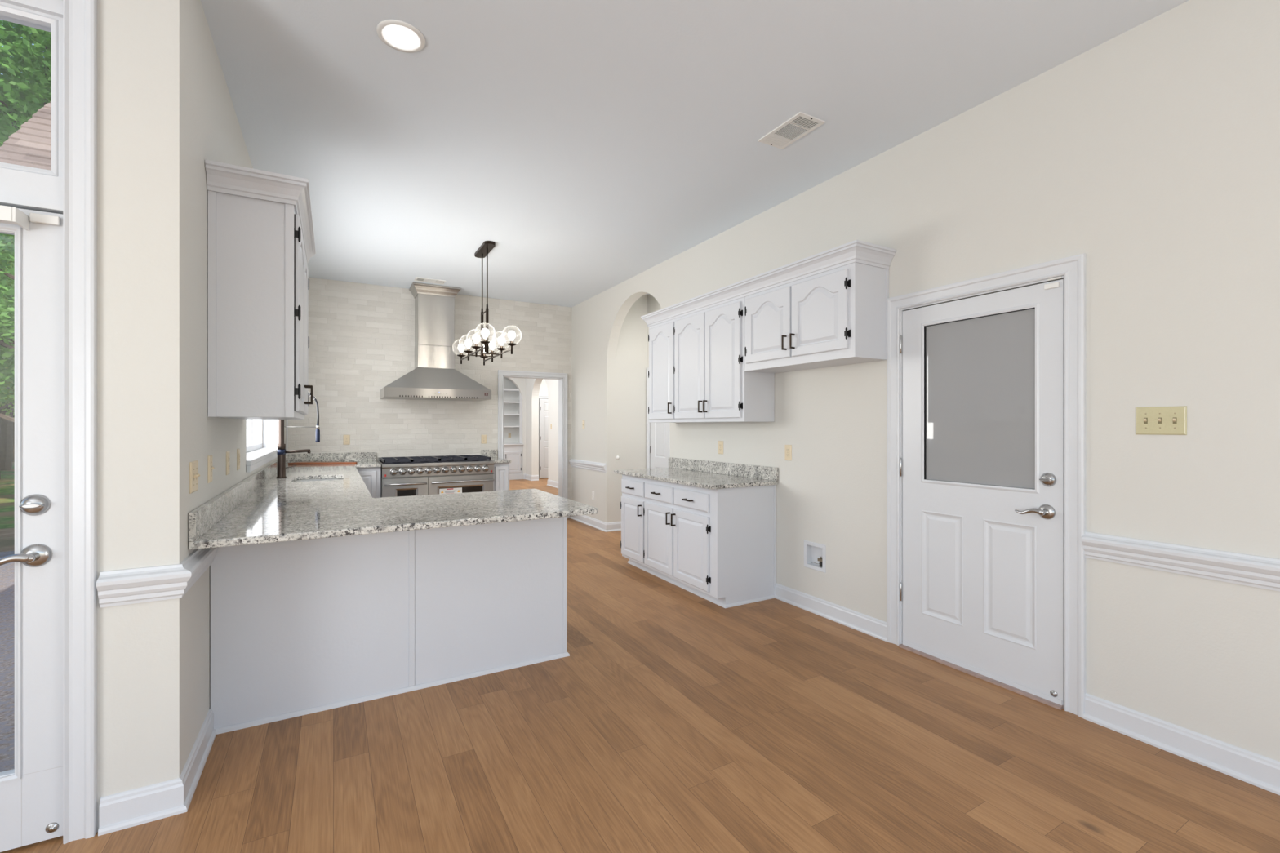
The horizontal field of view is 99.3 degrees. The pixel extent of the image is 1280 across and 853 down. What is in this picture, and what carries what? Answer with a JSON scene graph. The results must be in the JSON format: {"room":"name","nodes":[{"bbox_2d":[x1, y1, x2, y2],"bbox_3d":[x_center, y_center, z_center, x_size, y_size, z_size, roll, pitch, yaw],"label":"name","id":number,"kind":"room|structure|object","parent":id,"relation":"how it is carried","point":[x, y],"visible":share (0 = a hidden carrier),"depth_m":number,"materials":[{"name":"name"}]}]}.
{"room":"kitchen","nodes":[
{"label":"kitchen","id":0,"kind":"room"},
{"bbox_2d":[97,0,187,831],"bbox_3d":[-2.876,-0.191,1.263,2.830,3.071,0.130,0,0,-29],"label":"wall","id":1,"kind":"structure","parent":0,"point":[142,45],"depth_m":1.85,"materials":[{"name":"white paint"}]},
{"bbox_2d":[0,208,62,852],"bbox_3d":[-2.263,0.323,1.536,0.918,2.020,0.105,0,0,-29],"label":"door","id":2,"kind":"structure","parent":1,"relation":"in","point":[31,793],"depth_m":1.74,"materials":[{"name":"white paint"}]},
{"bbox_2d":[0,204,29,230],"bbox_3d":[-2.251,-0.643,1.505,0.758,0.045,0.086,0,0,-29],"label":"bracket","id":3,"kind":"object","parent":2,"relation":"attached to","point":[8,215],"visible":1,"depth_m":1.65,"materials":[{"name":"white plastic"}]},
{"bbox_2d":[0,1,62,177],"bbox_3d":[-2.287,-1.065,1.559,0.938,0.556,0.034,0,0,-29],"label":"window","id":4,"kind":"structure","parent":1,"relation":"in","point":[55,23],"depth_m":1.76,"materials":[{"name":"white paint"}]},
{"bbox_2d":[0,0,97,844],"bbox_3d":[-2.294,-0.053,1.577,1.085,2.796,0.154,0,0,-29],"label":"door frame","id":5,"kind":"structure","parent":1,"relation":"attached to","point":[79,16],"depth_m":1.77,"materials":[{"name":"white paint"}]},
{"bbox_2d":[187,0,286,757],"bbox_3d":[-2.916,-0.191,4.082,0.130,3.071,4.819,0,0,-29],"label":"wall","id":6,"kind":"structure","parent":0,"point":[215,133],"depth_m":2.25,"materials":[{"name":"white paint"}]},
{"bbox_2d":[97,709,216,835],"bbox_3d":[-1.812,1.288,2.078,0.228,0.112,0.556,0,0,-29],"label":"baseboard","id":7,"kind":"structure","parent":6,"relation":"attached to","point":[118,811],"depth_m":1.86,"materials":[{"name":"white paint"}]},
{"bbox_2d":[96,546,219,608],"bbox_3d":[-1.801,0.542,2.074,0.243,0.118,0.568,0,0,-29],"label":"trim","id":8,"kind":"structure","parent":6,"relation":"attached to","point":[159,583],"depth_m":1.85,"materials":[{"name":"white paint"}]},
{"bbox_2d":[189,460,200,493],"bbox_3d":[-1.708,0.196,2.091,0.018,0.118,0.116,0,0,-29],"label":"switch plate","id":9,"kind":"object","parent":6,"relation":"attached to","point":[193,465],"visible":1,"depth_m":2.07,"materials":[{"name":"beige plastic"}]},
{"bbox_2d":[208,454,214,483],"bbox_3d":[-1.863,0.188,2.365,0.018,0.118,0.070,0,0,-29],"label":"switch plate","id":10,"kind":"object","parent":6,"relation":"attached to","point":[211,468],"visible":1,"depth_m":2.34,"materials":[{"name":"beige plastic"}]},
{"bbox_2d":[188,477,251,541],"bbox_3d":[-2.045,0.376,2.695,0.022,0.106,1.560,0,0,-29],"label":"backsplash","id":11,"kind":"structure","parent":6,"relation":"attached to","point":[205,517],"depth_m":2.38,"materials":[{"name":"stone"}]},
{"bbox_2d":[226,451,230,475],"bbox_3d":[-2.090,0.190,2.759,0.008,0.118,0.070,0,0,-29],"label":"wall outlet","id":12,"kind":"object","parent":6,"relation":"attached to","point":[228,453],"visible":1,"depth_m":2.74,"materials":[{"name":"beige plastic"}]},
{"bbox_2d":[236,448,239,470],"bbox_3d":[-2.262,0.190,3.064,0.009,0.118,0.070,0,0,-29],"label":"wall outlet","id":13,"kind":"object","parent":6,"relation":"attached to","point":[237,450],"visible":1,"depth_m":3.04,"materials":[{"name":"beige plastic"}]},
{"bbox_2d":[204,159,315,419],"bbox_3d":[-1.948,-0.576,2.877,0.369,1.075,1.181,0,0,-29],"label":"upper cabinet","id":14,"kind":"object","parent":6,"relation":"attached to","point":[261,243],"visible":1,"depth_m":2.41,"materials":[{"name":"white paint"}]},
{"bbox_2d":[245,419,277,472],"bbox_3d":[-3.109,-0.333,4.310,0.298,1.245,2.338,0,0,-29],"label":"window","id":15,"kind":"structure","parent":6,"relation":"in","point":[257,456],"depth_m":4.61,"materials":[{"name":"white paint"}]},
{"bbox_2d":[245,419,278,460],"bbox_3d":[-3.060,-0.370,4.337,0.132,1.170,2.338,0,0,-29],"label":"lining","id":16,"kind":"object","parent":6,"relation":"attached to","point":[270,427],"visible":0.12,"depth_m":5.34,"materials":[{"name":"white paint"}]},
{"bbox_2d":[248,453,288,493],"bbox_3d":[-3.221,0.376,4.782,0.022,0.106,3.227,0,0,-29],"label":"backsplash","id":17,"kind":"structure","parent":6,"relation":"attached to","point":[259,478],"depth_m":4.01,"materials":[{"name":"stone"}]},
{"bbox_2d":[287,277,571,518],"bbox_3d":[-2.549,-0.191,7.118,3.753,3.071,0.130,0,0,-29],"label":"wall","id":18,"kind":"structure","parent":0,"point":[362,335],"depth_m":6.76,"materials":[{"name":"tile"}]},
{"bbox_2d":[286,419,287,453],"bbox_3d":[-4.028,-0.703,6.200,0.013,2.048,0.012,0,0,-29],"label":"trim","id":19,"kind":"structure","parent":18,"relation":"attached to","point":[286,420],"depth_m":6.20,"materials":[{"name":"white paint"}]},
{"bbox_2d":[288,452,376,462],"bbox_3d":[-3.628,0.376,6.420,0.923,0.106,0.022,0,0,-29],"label":"backsplash","id":20,"kind":"structure","parent":18,"relation":"attached to","point":[355,456],"depth_m":6.41,"materials":[{"name":"stone"}]},
{"bbox_2d":[343,435,350,444],"bbox_3d":[-3.507,0.168,6.497,0.070,0.118,0.008,0,0,-29],"label":"wall outlet","id":21,"kind":"object","parent":18,"relation":"attached to","point":[346,437],"visible":1,"depth_m":6.50,"materials":[{"name":"beige plastic"}]},
{"bbox_2d":[380,282,491,400],"bbox_3d":[-2.519,-1.026,6.721,1.214,1.392,0.587,0,0,-29],"label":"range hood","id":22,"kind":"object","parent":18,"relation":"attached to","point":[434,376],"visible":1,"depth_m":6.66,"materials":[{"name":"silver metal"}]},
{"bbox_2d":[480,435,486,444],"bbox_3d":[-2.095,0.181,7.294,0.070,0.118,0.008,0,0,-29],"label":"wall outlet","id":23,"kind":"object","parent":18,"relation":"attached to","point":[483,437],"visible":1,"depth_m":7.29,"materials":[{"name":"beige plastic"}]},
{"bbox_2d":[480,449,497,457],"bbox_3d":[-2.030,0.376,7.321,0.213,0.106,0.022,0,0,-29],"label":"backsplash","id":24,"kind":"structure","parent":18,"relation":"attached to","point":[490,453],"depth_m":7.31,"materials":[{"name":"stone"}]},
{"bbox_2d":[497,369,567,519],"bbox_3d":[-1.521,0.293,7.685,1.006,2.103,0.156,0,0,-29],"label":"door frame","id":25,"kind":"structure","parent":18,"relation":"attached to","point":[500,372],"depth_m":7.84,"materials":[{"name":"white paint"}]},
{"bbox_2d":[503,377,548,479],"bbox_3d":[-4.242,-0.191,13.222,6.800,3.071,0.500,0,0,-29],"label":"wall","id":26,"kind":"structure","parent":0,"point":[508,383],"depth_m":13.89,"materials":[{"name":"white paint"}]},
{"bbox_2d":[538,395,548,398],"bbox_3d":[-2.214,0.289,14.064,0.942,2.111,0.024,0,0,-29],"label":"door frame","id":27,"kind":"structure","parent":26,"relation":"attached to","point":[540,397],"depth_m":13.91,"materials":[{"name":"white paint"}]},
{"bbox_2d":[539,398,548,478],"bbox_3d":[-2.205,0.318,14.049,0.800,2.030,0.044,0,0,-29],"label":"door","id":28,"kind":"structure","parent":26,"relation":"in","point":[544,402],"depth_m":13.89,"materials":[{"name":"white paint"}]},
{"bbox_2d":[525,377,558,481],"bbox_3d":[-1.375,-0.191,11.203,0.170,3.071,5.833,0,0,-29],"label":"wall","id":29,"kind":"structure","parent":0,"point":[532,385],"depth_m":13.28,"materials":[{"name":"white paint"}]},
{"bbox_2d":[523,473,538,480],"bbox_3d":[-2.708,1.277,13.504,0.197,0.134,0.531,0,0,-33],"label":"baseboard","id":30,"kind":"structure","parent":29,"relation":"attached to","point":[531,477],"depth_m":13.34,"materials":[{"name":"white paint"}]},
{"bbox_2d":[546,479,558,488],"bbox_3d":[-0.990,1.277,10.493,0.196,0.134,4.199,0,0,-29],"label":"baseboard","id":31,"kind":"structure","parent":29,"relation":"attached to","point":[549,482],"depth_m":11.95,"materials":[{"name":"white paint"}]},
{"bbox_2d":[616,294,647,521],"bbox_3d":[-0.082,-0.191,7.161,0.587,3.071,0.120,0,0,-29],"label":"wall","id":32,"kind":"structure","parent":0,"point":[632,346],"depth_m":7.08,"materials":[{"name":"white paint"}]},
{"bbox_2d":[0,478,1279,852],"bbox_3d":[-1.581,1.395,5.653,9.600,0.100,17.400,0,0,-29],"label":"floor","id":33,"kind":"structure","parent":0,"point":[674,720],"depth_m":2.15,"materials":[{"name":"brown wood"}]},
{"bbox_2d":[356,466,380,497],"bbox_3d":[-3.468,0.903,6.144,0.930,0.883,0.660,0,0,-29],"label":"base cabinet","id":34,"kind":"object","parent":33,"relation":"on","point":[371,477],"visible":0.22,"depth_m":6.04,"materials":[{"name":"white paint"}]},
{"bbox_2d":[210,516,569,734],"bbox_3d":[-1.283,0.903,3.022,1.670,0.883,0.594,0,0,-29],"label":"base cabinet","id":35,"kind":"object","parent":33,"relation":"on","point":[303,627],"visible":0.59,"depth_m":2.68,"materials":[{"name":"white paint"}]},
{"bbox_2d":[377,454,493,497],"bbox_3d":[-2.488,0.866,6.632,1.242,0.958,0.752,0,0,-29],"label":"gas range","id":36,"kind":"object","parent":33,"relation":"on","point":[408,476],"visible":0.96,"depth_m":6.36,"materials":[{"name":"silver metal"}]},
{"bbox_2d":[378,459,492,464],"bbox_3d":[-2.510,0.428,6.671,1.218,0.008,0.627,0,0,-29],"label":"cooktop","id":37,"kind":"object","parent":36,"relation":"in","point":[386,461],"depth_m":6.34,"materials":[{"name":"black metal"}]},
{"bbox_2d":[493,462,509,491],"bbox_3d":[-1.877,0.903,7.041,0.203,0.883,0.660,0,0,-29],"label":"base cabinet","id":38,"kind":"object","parent":33,"relation":"on","point":[501,470],"visible":0.32,"depth_m":6.75,"materials":[{"name":"white paint"}]},
{"bbox_2d":[480,449,511,462],"bbox_3d":[-1.868,0.391,7.029,0.219,0.137,0.690,0,0,-29],"label":"countertop","id":39,"kind":"structure","parent":38,"relation":"on","point":[492,454],"depth_m":7.27,"materials":[{"name":"stone"}]},
{"bbox_2d":[503,388,523,479],"bbox_3d":[-3.646,0.204,13.488,1.398,2.280,0.458,0,0,-29],"label":"bookcase","id":40,"kind":"object","parent":33,"relation":"on","point":[512,451],"visible":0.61,"depth_m":13.61,"materials":[{"name":"white paint"}]},
{"bbox_2d":[503,443,523,444],"bbox_3d":[-3.646,0.465,13.488,1.398,0.030,0.458,0,0,-29],"label":"countertop","id":41,"kind":"structure","parent":40,"relation":"on","point":[504,443],"depth_m":13.62,"materials":[{"name":"white paint"}]},
{"bbox_2d":[620,474,776,608],"bbox_3d":[0.423,0.903,4.760,0.629,0.883,1.525,0,0,-29],"label":"base cabinet","id":42,"kind":"object","parent":33,"relation":"on","point":[718,546],"visible":0.98,"depth_m":4.21,"materials":[{"name":"white paint"}]},
{"bbox_2d":[613,457,777,489],"bbox_3d":[0.411,0.392,4.760,0.649,0.135,1.568,0,0,-29],"label":"countertop","id":43,"kind":"structure","parent":42,"relation":"on","point":[706,474],"depth_m":4.59,"materials":[{"name":"stone"}]},
{"bbox_3d":[-2.626,0.903,4.412,0.696,0.883,3.135,0,0,-29],"label":"base cabinet","id":44,"kind":"object","parent":33,"relation":"on","visible":0},
{"bbox_2d":[188,452,597,549],"bbox_3d":[-2.124,0.391,4.516,1.673,0.137,4.815,0,0,-29],"label":"countertop","id":45,"kind":"structure","parent":44,"relation":"on","point":[262,508],"depth_m":2.81,"materials":[{"name":"stone"}]},
{"bbox_2d":[275,392,319,478],"bbox_3d":[-2.860,0.062,4.552,0.311,0.735,0.072,0,0,-29],"label":"faucet","id":46,"kind":"object","parent":45,"relation":"on","point":[281,451],"visible":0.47,"depth_m":4.48,"materials":[{"name":"brown"}]},
{"bbox_2d":[293,478,343,481],"bbox_3d":[-2.641,0.552,4.469,0.384,0.184,0.544,0,0,-29],"label":"sink","id":47,"kind":"object","parent":45,"relation":"in","point":[325,479],"visible":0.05,"depth_m":4.69,"materials":[{"name":"white ceramic"}]},
{"bbox_2d":[288,462,356,464],"bbox_3d":[-3.532,0.419,6.085,0.686,0.020,0.187,0,0,-5],"label":"cutting board","id":48,"kind":"object","parent":45,"relation":"on","point":[293,463],"visible":1,"depth_m":6.05,"materials":[{"name":"brown wood"}]},
{"bbox_2d":[647,294,662,468],"bbox_3d":[0.966,-0.191,5.779,0.120,3.071,3.318,0,0,-29],"label":"wall","id":49,"kind":"structure","parent":0,"point":[653,305],"depth_m":7.14,"materials":[{"name":"white paint"}]},
{"bbox_2d":[646,367,649,468],"bbox_3d":[0.330,0.289,6.759,0.024,2.110,0.970,0,0,-29],"label":"door frame","id":50,"kind":"structure","parent":49,"relation":"attached to","point":[647,368],"depth_m":7.16,"materials":[{"name":"white paint"}]},
{"bbox_2d":[650,422,669,468],"bbox_3d":[0.354,0.318,6.772,0.044,2.030,0.826,0,0,-29],"label":"door","id":51,"kind":"structure","parent":49,"relation":"in","point":[660,432],"depth_m":6.92,"materials":[{"name":"white paint"}]},
{"bbox_2d":[200,0,1188,306],"bbox_3d":[-1.581,-1.786,5.653,9.600,0.120,17.400,0,0,-29],"label":"ceiling","id":52,"kind":"structure","parent":0,"point":[597,144],"depth_m":2.91,"materials":[{"name":"white paint"}]},
{"bbox_2d":[376,18,425,52],"bbox_3d":[-1.056,-1.721,2.406,0.200,0.010,0.200,0,0,-29],"label":"recessed light","id":53,"kind":"object","parent":52,"relation":"in","point":[399,35],"visible":1,"depth_m":2.40,"materials":[{"name":"white plastic"}]},
{"bbox_2d":[383,25,418,48],"bbox_3d":[-1.056,-1.724,2.406,0.141,0.005,0.141,0,0,-29],"label":"diffuser","id":54,"kind":"object","parent":53,"relation":"attached to","point":[394,36],"depth_m":2.40,"materials":[{"name":"white plastic"}]},
{"bbox_2d":[413,276,445,284],"bbox_3d":[-2.491,-1.721,6.448,0.335,0.010,0.170,0,0,-29],"label":"ceiling vent","id":55,"kind":"object","parent":52,"relation":"in","point":[417,278],"visible":1,"depth_m":6.43,"materials":[{"name":"white plastic"}]},
{"bbox_2d":[452,240,521,365],"bbox_3d":[-1.511,-1.186,5.284,0.412,1.080,1.206,0,0,-29],"label":"chandelier","id":56,"kind":"object","parent":52,"relation":"hanging from","point":[486,246],"visible":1,"depth_m":5.19,"materials":[{"name":"brown metal"}]},
{"bbox_2d":[757,111,825,149],"bbox_3d":[0.881,-1.721,3.180,0.196,0.010,0.342,0,0,-29],"label":"ceiling vent","id":57,"kind":"object","parent":52,"relation":"in","point":[799,125],"visible":1,"depth_m":3.17,"materials":[{"name":"white plastic"}]},
{"bbox_2d":[571,0,1279,761],"bbox_3d":[1.610,-0.191,3.432,0.130,3.071,10.397,0,0,-29],"label":"wall","id":58,"kind":"structure","parent":0,"point":[1151,153],"depth_m":2.40,"materials":[{"name":"white paint"}]},
{"bbox_2d":[582,420,584,428],"bbox_3d":[-0.789,-0.015,7.534,0.018,0.118,0.070,0,0,-29],"label":"switch plate","id":59,"kind":"object","parent":58,"relation":"attached to","point":[583,421],"visible":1,"depth_m":7.53,"materials":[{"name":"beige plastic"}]},
{"bbox_2d":[568,458,606,472],"bbox_3d":[-0.729,0.540,7.404,0.041,0.118,1.159,0,0,-29],"label":"trim","id":60,"kind":"structure","parent":58,"relation":"attached to","point":[589,465],"depth_m":7.32,"materials":[{"name":"white paint"}]},
{"bbox_2d":[591,490,594,500],"bbox_3d":[-0.628,0.932,7.258,0.008,0.118,0.070,0,0,-29],"label":"wall outlet","id":61,"kind":"object","parent":58,"relation":"attached to","point":[593,492],"visible":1,"depth_m":7.25,"materials":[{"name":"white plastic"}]},
{"bbox_2d":[569,515,621,532],"bbox_3d":[-0.453,1.288,7.539,0.623,0.112,1.195,0,0,-29],"label":"baseboard","id":62,"kind":"structure","parent":58,"relation":"attached to","point":[600,525],"depth_m":7.08,"materials":[{"name":"white paint"}]},
{"bbox_2d":[640,281,774,422],"bbox_3d":[0.534,-0.558,4.833,0.364,1.054,1.490,0,0,-29],"label":"upper cabinet","id":63,"kind":"object","parent":58,"relation":"attached to","point":[696,373],"visible":1,"depth_m":4.53,"materials":[{"name":"white paint"}]},
{"bbox_2d":[718,440,723,454],"bbox_3d":[0.722,0.195,4.864,0.008,0.118,0.070,0,0,-29],"label":"wall outlet","id":64,"kind":"object","parent":58,"relation":"attached to","point":[720,442],"visible":1,"depth_m":4.86,"materials":[{"name":"beige plastic"}]},
{"bbox_2d":[668,457,777,480],"bbox_3d":[0.685,0.377,4.914,0.020,0.104,1.568,0,0,-29],"label":"backsplash","id":65,"kind":"structure","parent":58,"relation":"attached to","point":[766,473],"depth_m":4.76,"materials":[{"name":"stone"}]},
{"bbox_2d":[784,444,791,460],"bbox_3d":[1.128,0.204,4.144,0.008,0.118,0.070,0,0,-29],"label":"wall outlet","id":66,"kind":"object","parent":58,"relation":"attached to","point":[788,448],"visible":1,"depth_m":4.14,"materials":[{"name":"beige plastic"}]},
{"bbox_2d":[804,540,826,573],"bbox_3d":[1.282,0.941,3.932,0.062,0.196,0.202,0,0,-29],"label":"water supply box","id":67,"kind":"object","parent":58,"relation":"attached to","point":[815,553],"visible":0.95,"depth_m":3.96,"materials":[{"name":"white paint"}]},
{"bbox_2d":[738,240,896,373],"bbox_3d":[1.161,-0.749,3.721,0.364,0.673,1.062,0,0,-29],"label":"upper cabinet","id":68,"kind":"object","parent":58,"relation":"attached to","point":[826,308],"visible":1,"depth_m":3.46,"materials":[{"name":"white paint"}]},
{"bbox_2d":[774,582,886,641],"bbox_3d":[1.300,1.288,3.822,0.026,0.112,0.996,0,0,-29],"label":"baseboard","id":69,"kind":"structure","parent":58,"relation":"attached to","point":[873,627],"depth_m":3.75,"materials":[{"name":"white paint"}]},
{"bbox_2d":[899,275,1063,705],"bbox_3d":[1.795,0.316,2.951,0.103,2.056,0.849,0,0,-29],"label":"door","id":70,"kind":"structure","parent":58,"relation":"in","point":[983,375],"depth_m":2.89,"materials":[{"name":"white paint"}]},
{"bbox_2d":[886,253,1086,718],"bbox_3d":[1.850,0.276,2.975,0.160,2.138,1.022,0,0,-29],"label":"door frame","id":71,"kind":"structure","parent":58,"relation":"attached to","point":[1073,268],"depth_m":2.56,"materials":[{"name":"white paint"}]},
{"bbox_2d":[1135,405,1186,435],"bbox_3d":[2.176,-0.021,2.276,0.018,0.118,0.162,0,0,-29],"label":"switch plate","id":72,"kind":"object","parent":58,"relation":"attached to","point":[1155,420],"visible":1,"depth_m":2.27,"materials":[{"name":"beige plastic"}]},
{"bbox_2d":[1081,531,1279,591],"bbox_3d":[2.437,0.547,1.790,0.041,0.118,1.624,0,0,-29],"label":"trim","id":73,"kind":"structure","parent":58,"relation":"attached to","point":[1252,571],"depth_m":2.19,"materials":[{"name":"white paint"}]},
{"bbox_2d":[1083,693,1279,795],"bbox_3d":[3.021,1.288,0.770,0.026,0.112,3.974,0,0,-29],"label":"baseboard","id":74,"kind":"structure","parent":58,"relation":"attached to","point":[1259,771],"depth_m":2.20,"materials":[{"name":"white paint"}]},
{"label":"outside","id":75,"kind":"structure","parent":0,"visible":0},
{"bbox_2d":[0,528,14,551],"bbox_3d":[-8.568,1.605,7.050,24.000,0.200,2.300,0,0,-29],"label":"dirt ground","id":76,"kind":"structure","parent":75,"point":[6,535],"depth_m":7.16,"materials":[{"name":"brown soil"}]},
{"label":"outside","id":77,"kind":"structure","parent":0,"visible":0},
{"bbox_2d":[0,462,14,507],"bbox_3d":[-27.033,1.615,27.577,100.000,0.200,45.400,0,0,-29],"label":"lawn","id":78,"kind":"structure","parent":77,"point":[7,477],"depth_m":13.29,"materials":[{"name":"green plant"}]},
{"bbox_2d":[0,387,14,470],"bbox_3d":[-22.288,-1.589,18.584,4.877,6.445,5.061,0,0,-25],"label":"fence","id":79,"kind":"object","parent":78,"relation":"on","point":[6,426],"visible":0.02,"depth_m":18.59,"materials":[{"name":"brown wood"}]},
{"bbox_2d":[0,267,14,479],"bbox_3d":[-18.498,-1.589,15.511,4.877,6.445,5.061,0,0,32],"label":"tree","id":80,"kind":"object","parent":78,"relation":"on","point":[11,402],"visible":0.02,"depth_m":15.49,"materials":[{"name":"green plant"}]},
{"bbox_2d":[0,234,14,306],"bbox_3d":[-20.524,-3.736,16.931,5.962,10.760,5.836,0,0,-20],"label":"tree","id":81,"kind":"object","parent":78,"relation":"on","point":[3,251],"visible":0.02,"depth_m":16.14,"materials":[{"name":"green plant"}]},
{"bbox_2d":[0,356,14,411],"bbox_3d":[-20.992,-5.325,12.641,7.125,13.914,7.724,0,0,19],"label":"tree","id":82,"kind":"object","parent":78,"relation":"on","point":[2,395],"visible":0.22,"depth_m":14.82,"materials":[{"name":"green plant"}]},
{"bbox_2d":[12,408,14,462],"bbox_3d":[-26.225,-1.589,22.636,4.877,6.445,5.061,0,0,35],"label":"tree","id":83,"kind":"object","parent":78,"relation":"on","point":[13,460],"visible":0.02,"depth_m":22.90,"materials":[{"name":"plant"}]},
{"bbox_2d":[0,22,33,375],"bbox_3d":[-15.404,-5.325,12.514,7.724,13.914,7.125,0,0,38],"label":"tree","id":84,"kind":"object","parent":78,"relation":"on","point":[12,365],"visible":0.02,"depth_m":13.19,"materials":[{"name":"green plant"}]},
{"bbox_2d":[0,19,50,422],"bbox_3d":[-11.713,-5.325,10.835,7.125,13.914,7.724,0,0,11],"label":"tree","id":85,"kind":"object","parent":78,"relation":"on","point":[34,64],"visible":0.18,"depth_m":10.03,"materials":[{"name":"green plant"}]},
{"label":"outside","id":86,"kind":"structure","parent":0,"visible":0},
{"bbox_2d":[0,506,14,528],"bbox_3d":[-32.807,1.615,-3.520,59.390,0.200,3.100,0,0,-29],"label":"lawn","id":87,"kind":"structure","parent":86,"point":[6,513],"depth_m":8.93,"materials":[{"name":"green plant"}]},
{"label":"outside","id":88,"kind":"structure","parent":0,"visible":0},
{"bbox_2d":[0,551,14,772],"bbox_3d":[-9.252,1.575,1.543,13.399,0.200,6.622,0,0,-29],"label":"patio","id":89,"kind":"structure","parent":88,"point":[6,571],"depth_m":3.35,"materials":[{"name":"concrete"}]},
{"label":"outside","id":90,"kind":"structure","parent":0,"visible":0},
{"bbox_2d":[0,101,50,169],"bbox_3d":[-3.621,-2.159,9.869,8.611,7.306,7.650,0,0,-29],"label":"neighbour wing","id":91,"kind":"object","parent":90,"point":[30,145],"visible":0.06,"depth_m":5.04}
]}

